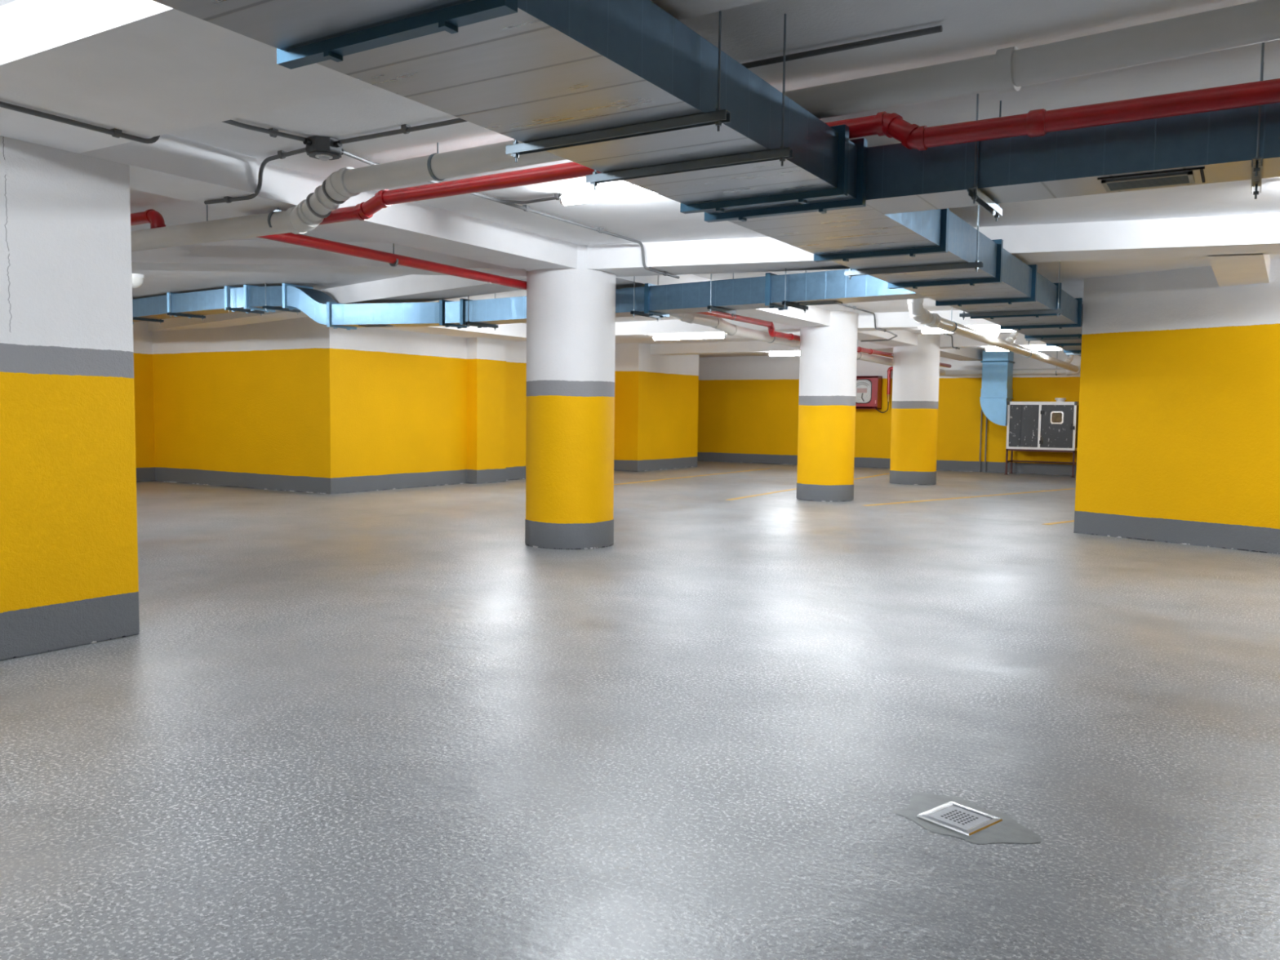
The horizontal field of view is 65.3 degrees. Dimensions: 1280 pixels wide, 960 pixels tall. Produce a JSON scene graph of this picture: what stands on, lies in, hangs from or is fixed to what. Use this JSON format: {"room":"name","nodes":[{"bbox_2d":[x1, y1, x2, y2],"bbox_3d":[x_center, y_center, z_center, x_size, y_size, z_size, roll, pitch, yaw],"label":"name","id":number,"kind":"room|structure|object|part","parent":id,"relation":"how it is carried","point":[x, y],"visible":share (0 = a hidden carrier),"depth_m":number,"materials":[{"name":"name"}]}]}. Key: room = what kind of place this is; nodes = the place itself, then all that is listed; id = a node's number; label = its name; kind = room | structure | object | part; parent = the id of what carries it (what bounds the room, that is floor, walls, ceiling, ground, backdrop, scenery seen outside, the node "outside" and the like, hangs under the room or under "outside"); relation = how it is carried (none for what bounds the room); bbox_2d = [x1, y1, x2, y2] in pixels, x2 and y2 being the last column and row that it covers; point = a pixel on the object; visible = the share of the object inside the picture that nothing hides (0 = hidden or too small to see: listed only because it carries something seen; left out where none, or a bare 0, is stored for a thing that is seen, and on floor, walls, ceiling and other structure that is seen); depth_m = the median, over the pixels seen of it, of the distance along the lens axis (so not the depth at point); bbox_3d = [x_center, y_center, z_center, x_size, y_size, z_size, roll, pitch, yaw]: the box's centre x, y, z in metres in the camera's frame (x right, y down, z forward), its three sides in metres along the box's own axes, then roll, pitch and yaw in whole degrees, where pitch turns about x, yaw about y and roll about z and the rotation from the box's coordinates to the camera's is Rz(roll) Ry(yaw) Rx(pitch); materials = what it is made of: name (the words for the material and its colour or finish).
{"room":"parking garage","nodes":[
{"label":"parking garage","id":0,"kind":"room"},
{"bbox_2d":[133,320,155,482],"bbox_3d":[-10.320,-1.440,17.647,0.350,3.090,33.500,3,4,31],"label":"wall","id":1,"kind":"structure","parent":0,"point":[142,337],"depth_m":18.87,"materials":[{"name":"paint"}]},
{"bbox_2d":[151,316,526,493],"bbox_3d":[-4.759,-1.636,21.573,5.160,3.090,9.040,3,4,31],"label":"wall","id":2,"kind":"structure","parent":0,"point":[304,404],"depth_m":17.93,"materials":[{"name":"paint"}]},
{"bbox_2d":[0,461,1279,959],"bbox_3d":[0.409,0.778,11.350,25.800,0.250,34.100,3,4,31],"label":"floor","id":3,"kind":"structure","parent":0,"point":[393,724],"depth_m":4.35,"materials":[{"name":"paint"}]},
{"bbox_2d":[0,135,139,661],"bbox_3d":[-4.122,-0.560,5.508,1.200,3.090,2.060,3,4,31],"label":"wall","id":4,"kind":"structure","parent":3,"relation":"on","point":[68,542],"depth_m":5.72,"materials":[{"name":"paint"}]},
{"bbox_2d":[524,244,615,549],"bbox_3d":[-0.738,-0.858,10.604,0.948,3.088,0.948,3,4,31],"label":"round column","id":5,"kind":"structure","parent":3,"relation":"on","point":[571,313],"depth_m":10.22,"materials":[{"name":"paint"}]},
{"bbox_2d":[613,468,768,484],"bbox_3d":[1.170,-0.078,22.447,0.100,0.002,8.700,3,4,31],"label":"floor marking","id":6,"kind":"object","parent":3,"relation":"on","point":[762,468],"visible":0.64,"depth_m":22.19,"materials":[{"name":"yellow paint"}]},
{"bbox_2d":[725,473,889,500],"bbox_3d":[3.802,0.083,20.498,0.100,0.002,9.503,3,4,30],"label":"floor marking","id":7,"kind":"object","parent":3,"relation":"on","point":[884,473],"visible":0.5,"depth_m":18.04,"materials":[{"name":"yellow paint"}]},
{"bbox_2d":[795,311,857,502],"bbox_3d":[3.122,-1.217,16.672,0.948,3.088,0.948,3,4,31],"label":"round column","id":8,"kind":"structure","parent":3,"relation":"on","point":[828,364],"depth_m":16.29,"materials":[{"name":"paint"}]},
{"bbox_2d":[888,333,940,484],"bbox_3d":[5.764,-1.470,20.945,0.952,3.088,0.952,3,4,31],"label":"round column","id":9,"kind":"structure","parent":3,"relation":"on","point":[916,369],"depth_m":20.56,"materials":[{"name":"paint"}]},
{"bbox_2d":[892,792,1042,844],"bbox_3d":[1.145,1.181,3.478,0.494,0.007,0.378,3,4,31],"label":"floor drain","id":10,"kind":"object","parent":3,"relation":"on","point":[954,816],"visible":1,"depth_m":3.46,"materials":[{"name":"silver metal"}]},
{"bbox_3d":[1.117,1.180,3.490,0.208,0.007,0.208,-2,5,-39],"label":"frame","id":11,"kind":"part","parent":10,"relation":"part of","materials":[{"name":"silver metal"}]},
{"bbox_3d":[1.117,1.179,3.490,0.197,0.001,0.197,3,4,31],"label":"perforated plate","id":12,"kind":"part","parent":10,"relation":"part of","materials":[{"name":"silver metal"}]},
{"bbox_2d":[863,488,1075,506],"bbox_3d":[6.114,0.287,17.833,6.812,0.002,0.100,-3,5,-40],"label":"floor marking","id":13,"kind":"object","parent":3,"relation":"on","point":[1069,488],"visible":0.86,"depth_m":17.44,"materials":[{"name":"yellow paint"}]},
{"bbox_2d":[1004,398,1079,477],"bbox_3d":[9.868,-1.059,24.471,1.610,1.895,0.720,3,4,31],"label":"ventilation unit","id":14,"kind":"object","parent":3,"relation":"on","point":[1031,426],"visible":0.96,"depth_m":24.18,"materials":[{"name":"white metal"}]},
{"bbox_2d":[979,351,1014,426],"bbox_3d":[8.892,-2.279,24.871,0.670,1.845,0.720,3,4,31],"label":"duct","id":15,"kind":"object","parent":14,"relation":"attached to","point":[997,390],"visible":0.97,"depth_m":24.59,"materials":[{"name":"blue metal"}]},
{"bbox_3d":[9.057,-0.452,24.662,0.080,0.640,0.080,3,4,31],"label":"leg","id":16,"kind":"part","parent":14,"relation":"part of","materials":[{"name":"red metal"}]},
{"bbox_3d":[9.374,-0.483,25.182,0.080,0.640,0.080,3,4,31],"label":"leg","id":17,"kind":"part","parent":14,"relation":"part of","materials":[{"name":"red metal"}]},
{"bbox_3d":[9.379,-1.323,24.404,0.660,1.020,0.016,3,4,31],"label":"fixed panel","id":18,"kind":"part","parent":14,"relation":"part of","materials":[{"name":"grey metal"}]},
{"bbox_3d":[9.870,-0.583,24.516,1.570,0.339,0.650,3,4,31],"label":"stand rail","id":19,"kind":"part","parent":14,"relation":"part of","materials":[{"name":"red metal"}]},
{"bbox_3d":[9.879,-1.321,24.467,1.570,1.140,0.670,3,4,31],"label":"frame","id":20,"kind":"part","parent":14,"relation":"part of","materials":[{"name":"white metal"}]},
{"bbox_3d":[9.887,-1.322,24.479,1.530,1.100,0.640,3,4,31],"label":"casing","id":21,"kind":"part","parent":14,"relation":"part of","materials":[{"name":"grey metal"}]},
{"bbox_3d":[9.883,-1.901,24.424,1.590,0.022,0.680,3,4,31],"label":"lid","id":22,"kind":"part","parent":14,"relation":"part of","materials":[{"name":"white metal"}]},
{"bbox_3d":[10.026,-1.289,24.007,0.720,1.020,0.024,3,4,31],"label":"access door","id":23,"kind":"part","parent":14,"relation":"part of","materials":[{"name":"grey metal"}]},
{"bbox_3d":[10.306,-1.272,23.795,0.100,0.140,0.045,3,4,31],"label":"latch handle","id":24,"kind":"part","parent":14,"relation":"part of","materials":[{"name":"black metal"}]},
{"bbox_3d":[10.363,-0.384,23.869,0.080,0.640,0.080,3,4,31],"label":"leg","id":25,"kind":"part","parent":14,"relation":"part of","materials":[{"name":"red metal"}]},
{"bbox_2d":[1044,520,1074,524],"bbox_3d":[5.840,0.566,13.595,1.268,0.002,0.100,-2,5,-40],"label":"floor marking","id":26,"kind":"object","parent":3,"relation":"on","point":[1071,521],"visible":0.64,"depth_m":13.40,"materials":[{"name":"yellow paint"}]},
{"bbox_2d":[0,0,1279,357],"bbox_3d":[0.448,-2.554,11.129,25.800,0.250,34.100,3,4,31],"label":"ceiling","id":27,"kind":"structure","parent":0,"point":[972,28],"depth_m":5.81,"materials":[{"name":"paint"}]},
{"bbox_2d":[131,273,144,288],"bbox_3d":[-6.454,-2.530,12.725,0.250,0.170,0.250,3,4,31],"label":"dome light","id":28,"kind":"object","parent":27,"relation":"attached to","point":[137,279],"visible":0.61,"depth_m":12.66,"materials":[{"name":"white plastic"}]},
{"bbox_2d":[133,317,164,324],"bbox_3d":[-7.678,-2.625,15.483,0.040,0.375,0.600,3,4,31],"label":"hanger","id":29,"kind":"object","parent":27,"relation":"hanging from","point":[160,321],"visible":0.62,"depth_m":15.53,"materials":[{"name":"black metal"}]},
{"bbox_2d":[0,101,305,143],"bbox_3d":[-3.034,-1.907,4.725,0.098,0.286,3.494,3,5,33],"label":"conduit pipe","id":30,"kind":"object","parent":27,"relation":"attached to","point":[273,132],"visible":0.59,"depth_m":5.21,"materials":[{"name":"grey metal"}]},
{"bbox_2d":[167,291,205,320],"bbox_3d":[-6.683,-2.562,14.716,0.040,0.375,0.600,3,4,31],"label":"hanger","id":31,"kind":"object","parent":27,"relation":"hanging from","point":[170,313],"visible":0.93,"depth_m":14.67,"materials":[{"name":"black metal"}]},
{"bbox_2d":[225,284,264,315],"bbox_3d":[-5.492,-2.493,13.888,0.040,0.375,0.600,3,4,31],"label":"hanger","id":32,"kind":"object","parent":27,"relation":"hanging from","point":[228,308],"visible":0.81,"depth_m":13.82,"materials":[{"name":"black metal"}]},
{"bbox_2d":[204,147,306,204],"bbox_3d":[-2.542,-2.031,6.673,1.103,0.286,0.087,3,4,31],"label":"conduit pipe","id":33,"kind":"object","parent":27,"relation":"attached to","point":[282,154],"visible":0.98,"depth_m":6.71,"materials":[{"name":"metal"}]},
{"bbox_2d":[262,283,300,315],"bbox_3d":[-4.890,-2.469,13.628,0.040,0.375,0.600,3,4,31],"label":"hanger","id":34,"kind":"object","parent":27,"relation":"hanging from","point":[265,306],"visible":0.83,"depth_m":13.54,"materials":[{"name":"black metal"}]},
{"bbox_2d":[302,136,343,160],"bbox_3d":[-1.986,-2.070,6.273,0.233,0.119,0.233,0,4,-14],"label":"sensor box","id":35,"kind":"object","parent":27,"relation":"attached to","point":[322,148],"visible":0.99,"depth_m":6.19,"materials":[{"name":"white plastic"}]},
{"bbox_2d":[131,240,527,276],"bbox_3d":[-8.074,-2.353,10.152,13.806,0.260,0.570,1,4,-2],"label":"beam","id":36,"kind":"structure","parent":27,"relation":"attached to","point":[227,255],"depth_m":10.06,"materials":[{"name":"paint"}]},
{"bbox_2d":[147,275,526,331],"bbox_3d":[-4.997,-2.639,14.995,11.953,0.260,0.603,4,5,45],"label":"beam","id":37,"kind":"structure","parent":27,"relation":"attached to","point":[408,288],"depth_m":13.07,"materials":[{"name":"paint"}]},
{"bbox_2d":[0,0,767,153],"bbox_3d":[2.013,-1.690,1.956,12.840,0.260,1.000,3,4,31],"label":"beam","id":38,"kind":"structure","parent":27,"relation":"attached to","point":[144,68],"depth_m":4.33,"materials":[{"name":"paint"}]},
{"bbox_2d":[372,323,526,340],"bbox_3d":[-3.546,-2.809,17.983,1.150,0.285,4.260,3,4,31],"label":"beam","id":39,"kind":"structure","parent":27,"relation":"attached to","point":[512,331],"depth_m":18.38,"materials":[{"name":"paint"}]},
{"bbox_2d":[465,293,497,330],"bbox_3d":[-2.022,-2.251,12.777,0.040,0.630,0.600,3,4,31],"label":"hanger","id":40,"kind":"object","parent":27,"relation":"hanging from","point":[495,326],"visible":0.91,"depth_m":12.72,"materials":[{"name":"black metal"}]},
{"bbox_3d":[-2.157,-2.237,12.556,0.009,0.630,0.009,-2,5,-36],"label":"threaded rod","id":41,"kind":"part","parent":40,"relation":"part of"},
{"bbox_2d":[1,133,982,360],"bbox_3d":[-0.124,-2.341,11.372,0.630,0.260,33.500,3,4,31],"label":"beam","id":42,"kind":"structure","parent":27,"relation":"attached to","point":[174,166],"depth_m":7.94,"materials":[{"name":"paint"}]},
{"bbox_2d":[342,150,679,278],"bbox_3d":[-0.783,-2.128,8.443,0.089,0.286,4.704,3,4,30],"label":"conduit pipe","id":43,"kind":"object","parent":27,"relation":"attached to","point":[525,207],"visible":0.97,"depth_m":8.50,"materials":[{"name":"metal"}]},
{"bbox_2d":[499,193,560,204],"bbox_3d":[-0.830,-2.206,7.840,0.578,0.052,0.132,2,4,19],"label":"conduit pipe","id":44,"kind":"object","parent":27,"relation":"attached to","point":[557,196],"visible":1,"depth_m":7.87,"materials":[{"name":"grey metal"}]},
{"bbox_2d":[256,232,951,368],"bbox_3d":[2.476,-2.542,16.554,0.112,0.446,20.840,3,4,31],"label":"pipe","id":45,"kind":"object","parent":27,"relation":"hanging from","point":[393,260],"visible":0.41,"depth_m":9.24,"materials":[{"name":"red metal"}]},
{"bbox_2d":[559,183,657,205],"bbox_3d":[0.036,-2.132,7.323,1.500,0.096,0.088,3,4,31],"label":"tube light","id":46,"kind":"object","parent":27,"relation":"attached to","point":[624,191],"visible":0.51,"depth_m":7.48,"materials":[{"name":"white plastic"}]},
{"bbox_2d":[506,10,730,162],"bbox_3d":[-0.113,-1.643,3.971,1.040,0.630,0.040,3,4,31],"label":"hanger","id":47,"kind":"object","parent":27,"relation":"hanging from","point":[718,117],"visible":0.94,"depth_m":3.92,"materials":[{"name":"grey metal"}]},
{"bbox_2d":[152,0,1083,355],"bbox_3d":[2.066,-1.739,7.551,0.925,0.354,28.800,3,4,31],"label":"ventilation duct","id":48,"kind":"object","parent":47,"relation":"hanging from","point":[523,71],"visible":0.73,"depth_m":3.79,"materials":[{"name":"blue metal"}]},
{"bbox_3d":[0.297,-1.621,3.722,0.009,0.630,0.009,-2,5,-36],"label":"threaded rod","id":49,"kind":"part","parent":47,"relation":"part of","materials":[{"name":"grey metal"}]},
{"bbox_2d":[339,25,942,144],"bbox_3d":[-0.284,-2.026,5.251,3.710,0.054,0.041,3,4,31],"label":"conduit pipe","id":50,"kind":"object","parent":27,"relation":"attached to","point":[405,129],"visible":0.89,"depth_m":4.62,"materials":[{"name":"grey metal"}]},
{"bbox_2d":[630,275,661,321],"bbox_3d":[0.071,-2.123,11.220,0.040,0.630,0.600,3,4,31],"label":"hanger","id":51,"kind":"object","parent":27,"relation":"hanging from","point":[633,312],"visible":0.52,"depth_m":11.10,"materials":[{"name":"grey metal"}]},
{"bbox_3d":[-0.064,-2.109,10.999,0.009,0.630,0.009,1,4,9],"label":"threaded rod","id":52,"kind":"part","parent":51,"relation":"part of","materials":[{"name":"silver metal"}]},
{"bbox_2d":[509,316,799,341],"bbox_3d":[-2.023,-2.929,19.874,11.480,0.260,0.560,3,4,31],"label":"beam","id":53,"kind":"structure","parent":27,"relation":"attached to","point":[642,328],"depth_m":18.00,"materials":[{"name":"paint"}]},
{"bbox_2d":[652,333,726,340],"bbox_3d":[0.887,-2.600,18.118,1.500,0.096,0.088,3,4,31],"label":"tube light","id":54,"kind":"object","parent":53,"relation":"attached to","point":[705,335],"visible":0.98,"depth_m":18.08,"materials":[{"name":"white plastic"}]},
{"bbox_2d":[586,13,793,190],"bbox_3d":[0.200,-1.673,4.482,1.040,0.630,0.040,3,4,31],"label":"hanger","id":55,"kind":"object","parent":27,"relation":"hanging from","point":[782,153],"visible":0.97,"depth_m":4.42,"materials":[{"name":"grey metal"}]},
{"bbox_3d":[0.610,-1.652,4.234,0.009,0.630,0.009,1,4,9],"label":"threaded rod","id":56,"kind":"part","parent":55,"relation":"part of","materials":[{"name":"grey metal"}]},
{"bbox_2d":[130,0,1279,251],"bbox_3d":[-0.906,-1.887,6.057,10.411,0.440,0.332,3,5,32],"label":"drain pipe","id":57,"kind":"object","parent":27,"relation":"attached to","point":[1009,69],"visible":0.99,"depth_m":4.67,"materials":[{"name":"white plastic"}]},
{"bbox_2d":[130,78,1279,228],"bbox_3d":[1.766,-1.789,4.686,15.801,0.390,0.159,3,4,32],"label":"pipe","id":58,"kind":"object","parent":27,"relation":"hanging from","point":[1037,122],"visible":0.75,"depth_m":4.76,"materials":[{"name":"red metal"}]},
{"bbox_2d":[706,272,736,317],"bbox_3d":[0.876,-2.073,10.622,0.040,0.630,0.600,3,4,31],"label":"hanger","id":59,"kind":"object","parent":27,"relation":"hanging from","point":[709,307],"visible":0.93,"depth_m":10.53,"materials":[{"name":"grey metal"}]},
{"bbox_3d":[0.741,-2.060,10.400,0.009,0.630,0.009,1,4,9],"label":"threaded rod","id":60,"kind":"part","parent":59,"relation":"part of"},
{"bbox_2d":[649,339,893,355],"bbox_3d":[0.731,-3.197,24.388,11.480,0.260,0.570,3,4,31],"label":"beam","id":61,"kind":"structure","parent":27,"relation":"attached to","point":[738,347],"depth_m":23.31,"materials":[{"name":"paint"}]},
{"bbox_2d":[768,351,799,355],"bbox_3d":[3.613,-2.869,22.644,1.500,0.096,0.088,3,4,31],"label":"tube light","id":62,"kind":"object","parent":61,"relation":"attached to","point":[796,353],"visible":0.52,"depth_m":22.80,"materials":[{"name":"white plastic"}]},
{"bbox_2d":[781,268,808,313],"bbox_3d":[1.576,-2.030,10.101,0.040,0.630,0.600,3,4,31],"label":"hanger","id":63,"kind":"object","parent":27,"relation":"hanging from","point":[784,303],"visible":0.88,"depth_m":10.00,"materials":[{"name":"grey metal"}]},
{"bbox_2d":[132,268,927,329],"bbox_3d":[-3.775,-2.321,13.355,15.180,0.595,1.336,3,4,31],"label":"ventilation duct","id":64,"kind":"object","parent":63,"relation":"hanging from","point":[824,287],"visible":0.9,"depth_m":12.33,"materials":[{"name":"blue metal"}]},
{"bbox_2d":[358,324,392,327],"bbox_3d":[-3.523,-2.053,13.311,0.400,0.012,0.200,2,4,16],"label":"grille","id":65,"kind":"object","parent":64,"relation":"attached to","point":[365,326],"depth_m":13.27,"materials":[{"name":"grey metal"}]},
{"bbox_2d":[797,300,842,305],"bbox_3d":[1.804,-1.770,9.996,0.400,0.012,0.200,3,4,31],"label":"grille","id":66,"kind":"object","parent":64,"relation":"attached to","point":[824,302],"depth_m":9.95,"materials":[{"name":"grey metal"}]},
{"bbox_3d":[1.441,-2.017,9.879,0.009,0.630,0.009,1,4,9],"label":"threaded rod","id":67,"kind":"part","parent":63,"relation":"part of","materials":[{"name":"silver metal"}]},
{"bbox_2d":[669,312,945,375],"bbox_3d":[3.950,-2.662,19.921,0.686,0.620,14.054,3,4,31],"label":"drain pipe","id":68,"kind":"object","parent":27,"relation":"hanging from","point":[732,330],"visible":0.57,"depth_m":15.57,"materials":[{"name":"white plastic"}]},
{"bbox_2d":[837,303,897,342],"bbox_3d":[3.239,-2.558,15.605,0.854,0.286,7.199,2,4,23],"label":"conduit pipe","id":69,"kind":"object","parent":27,"relation":"attached to","point":[842,304],"visible":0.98,"depth_m":16.28,"materials":[{"name":"grey metal"}]},
{"bbox_2d":[844,205,982,279],"bbox_3d":[2.051,-1.853,7.518,1.040,0.630,0.040,3,4,31],"label":"hanger","id":70,"kind":"object","parent":27,"relation":"hanging from","point":[976,264],"visible":0.94,"depth_m":7.48,"materials":[{"name":"grey metal"}]},
{"bbox_3d":[2.461,-1.832,7.269,0.009,0.630,0.009,-2,5,-36],"label":"threaded rod","id":71,"kind":"part","parent":70,"relation":"part of","materials":[{"name":"silver metal"}]},
{"bbox_2d":[857,310,999,331],"bbox_3d":[5.408,-2.583,15.971,4.247,0.260,0.596,2,4,25],"label":"beam","id":72,"kind":"structure","parent":27,"relation":"attached to","point":[897,321],"depth_m":16.20,"materials":[{"name":"paint"}]},
{"bbox_2d":[920,327,951,333],"bbox_3d":[4.815,-2.425,16.204,0.476,0.095,0.088,2,4,25],"label":"tube light","id":73,"kind":"object","parent":72,"relation":"attached to","point":[925,330],"depth_m":16.20,"materials":[{"name":"white plastic"}]},
{"bbox_2d":[968,325,1014,332],"bbox_3d":[5.581,-2.392,15.852,0.689,0.094,0.088,2,4,25],"label":"tube light","id":74,"kind":"object","parent":72,"relation":"attached to","point":[982,329],"depth_m":15.83,"materials":[{"name":"white plastic"}]},
{"bbox_2d":[586,213,1279,276],"bbox_3d":[5.825,-2.065,8.258,13.361,0.260,0.624,2,4,19],"label":"beam","id":75,"kind":"structure","parent":27,"relation":"attached to","point":[1260,233],"depth_m":8.78,"materials":[{"name":"paint"}]},
{"bbox_2d":[941,333,959,349],"bbox_3d":[6.003,-2.794,19.806,0.040,0.264,2.501,3,4,32],"label":"conduit pipe","id":76,"kind":"object","parent":27,"relation":"attached to","point":[951,335],"visible":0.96,"depth_m":20.42,"materials":[{"name":"grey metal"}]},
{"bbox_2d":[968,93,1002,221],"bbox_3d":[1.776,-1.683,5.097,0.040,0.630,0.590,3,4,31],"label":"hanger","id":77,"kind":"object","parent":27,"relation":"hanging from","point":[984,201],"visible":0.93,"depth_m":4.99,"materials":[{"name":"grey metal"}]},
{"bbox_3d":[1.644,-1.670,4.880,0.009,0.630,0.009,1,4,9],"label":"threaded rod","id":78,"kind":"part","parent":77,"relation":"part of","materials":[{"name":"grey metal"}]},
{"bbox_3d":[1.909,-1.696,5.315,0.009,0.630,0.009,1,4,9],"label":"threaded rod","id":79,"kind":"part","parent":77,"relation":"part of","materials":[{"name":"grey metal"}]},
{"bbox_2d":[866,102,1279,214],"bbox_3d":[4.978,-1.413,3.160,8.700,0.308,0.434,3,4,31],"label":"ventilation duct","id":80,"kind":"object","parent":77,"relation":"hanging from","point":[1219,146],"visible":0.82,"depth_m":4.73,"materials":[{"name":"metal"}]},
{"bbox_2d":[1101,171,1195,191],"bbox_3d":[2.408,-1.413,4.734,0.380,0.012,0.220,3,4,31],"label":"grille","id":81,"kind":"object","parent":80,"relation":"attached to","point":[1178,178],"depth_m":4.71,"materials":[{"name":"grey metal"}]},
{"bbox_2d":[939,333,1046,348],"bbox_3d":[7.874,-2.822,20.012,4.166,0.260,0.600,3,4,30],"label":"beam","id":82,"kind":"structure","parent":27,"relation":"attached to","point":[959,341],"depth_m":20.36,"materials":[{"name":"paint"}]},
{"bbox_2d":[984,346,1008,351],"bbox_3d":[7.290,-2.671,20.405,0.448,0.085,0.088,3,4,29],"label":"tube light","id":83,"kind":"object","parent":82,"relation":"attached to","point":[987,348],"depth_m":20.41,"materials":[{"name":"white plastic"}]},
{"bbox_2d":[1022,345,1062,350],"bbox_3d":[8.060,-2.639,19.968,0.735,0.091,0.088,3,4,29],"label":"tube light","id":84,"kind":"object","parent":82,"relation":"attached to","point":[1032,348],"depth_m":19.94,"materials":[{"name":"white plastic"}]},
{"bbox_2d":[907,298,1079,376],"bbox_3d":[5.345,-2.622,19.690,4.482,0.636,13.598,3,4,31],"label":"drain pipe","id":85,"kind":"object","parent":27,"relation":"hanging from","point":[921,315],"visible":0.75,"depth_m":16.86,"materials":[{"name":"white plastic"}]},
{"bbox_2d":[959,261,1062,319],"bbox_3d":[3.939,-2.037,10.612,1.040,0.630,0.040,3,4,31],"label":"hanger","id":86,"kind":"object","parent":27,"relation":"hanging from","point":[1058,311],"visible":0.94,"depth_m":10.57,"materials":[{"name":"grey metal"}]},
{"bbox_3d":[4.349,-2.015,10.364,0.009,0.630,0.009,-2,5,-36],"label":"threaded rod","id":87,"kind":"part","parent":86,"relation":"part of","materials":[{"name":"grey metal"}]},
{"bbox_2d":[1026,337,1081,342],"bbox_3d":[5.916,-2.229,13.852,1.040,0.630,0.040,3,4,31],"label":"hanger","id":88,"kind":"object","parent":27,"relation":"hanging from","point":[1066,338],"visible":0.27,"depth_m":13.94,"materials":[{"name":"metal"}]},
{"bbox_2d":[1066,352,1080,356],"bbox_3d":[7.788,-2.412,16.921,1.040,0.630,0.040,3,4,31],"label":"hanger","id":89,"kind":"object","parent":27,"relation":"hanging from","point":[1067,353],"visible":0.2,"depth_m":17.14,"materials":[{"name":"metal"}]},
{"bbox_2d":[1208,253,1270,287],"bbox_3d":[5.889,-2.164,9.767,0.500,0.260,2.600,3,4,31],"label":"beam","id":90,"kind":"structure","parent":27,"relation":"attached to","point":[1230,270],"depth_m":9.63,"materials":[{"name":"paint"}]},
{"bbox_2d":[1251,42,1264,199],"bbox_3d":[2.784,-1.631,4.486,0.040,0.630,0.590,3,4,31],"label":"hanger","id":91,"kind":"object","parent":27,"relation":"hanging from","point":[1257,162],"visible":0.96,"depth_m":4.28,"materials":[{"name":"grey metal"}]},
{"bbox_3d":[2.917,-1.644,4.703,0.009,0.630,0.009,-2,5,-36],"label":"threaded rod","id":92,"kind":"part","parent":91,"relation":"part of","materials":[{"name":"grey metal"}]},
{"bbox_3d":[2.652,-1.618,4.268,0.009,0.630,0.009,-2,5,-36],"label":"threaded rod","id":93,"kind":"part","parent":91,"relation":"part of","materials":[{"name":"grey metal"}]},
{"bbox_2d":[613,342,698,471],"bbox_3d":[-1.531,-1.938,26.682,5.350,3.090,3.060,3,4,31],"label":"wall","id":94,"kind":"structure","parent":0,"point":[655,428],"depth_m":24.63,"materials":[{"name":"paint"}]},
{"bbox_2d":[697,349,1080,475],"bbox_3d":[9.167,-1.738,25.563,25.800,3.090,0.300,3,4,31],"label":"wall","id":95,"kind":"structure","parent":0,"point":[748,406],"depth_m":27.22,"materials":[{"name":"paint"}]},
{"bbox_2d":[855,375,882,408],"bbox_3d":[6.089,-2.366,26.997,0.800,0.880,0.392,3,4,31],"label":"cabinet","id":96,"kind":"object","parent":95,"relation":"attached to","point":[868,388],"visible":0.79,"depth_m":26.80,"materials":[{"name":"red metal"}]},
{"bbox_3d":[5.973,-2.409,26.870,0.280,0.120,0.008,3,4,31],"label":"instruction plate","id":97,"kind":"part","parent":96,"relation":"part of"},
{"bbox_2d":[875,366,893,413],"bbox_3d":[6.748,-2.410,26.672,0.847,1.241,0.142,3,4,27],"label":"riser pipe","id":98,"kind":"object","parent":96,"relation":"attached to","point":[890,369],"visible":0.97,"depth_m":26.69,"materials":[{"name":"red metal"}]},
{"bbox_2d":[978,409,982,471],"bbox_3d":[8.746,-1.001,25.628,0.036,1.600,0.034,3,4,31],"label":"pipe","id":99,"kind":"object","parent":95,"relation":"attached to","point":[981,410],"visible":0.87,"depth_m":25.61,"materials":[{"name":"metal"}]},
{"bbox_2d":[984,417,987,472],"bbox_3d":[8.857,-0.945,25.564,0.036,1.500,0.034,3,4,31],"label":"pipe","id":100,"kind":"object","parent":95,"relation":"attached to","point":[986,417],"visible":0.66,"depth_m":25.55,"materials":[{"name":"grey metal"}]},
{"bbox_2d":[1073,258,1279,554],"bbox_3d":[11.737,-0.951,14.171,8.830,3.090,16.630,3,4,31],"label":"wall","id":101,"kind":"structure","parent":0,"point":[1179,430],"depth_m":11.24,"materials":[{"name":"paint"}]}
]}

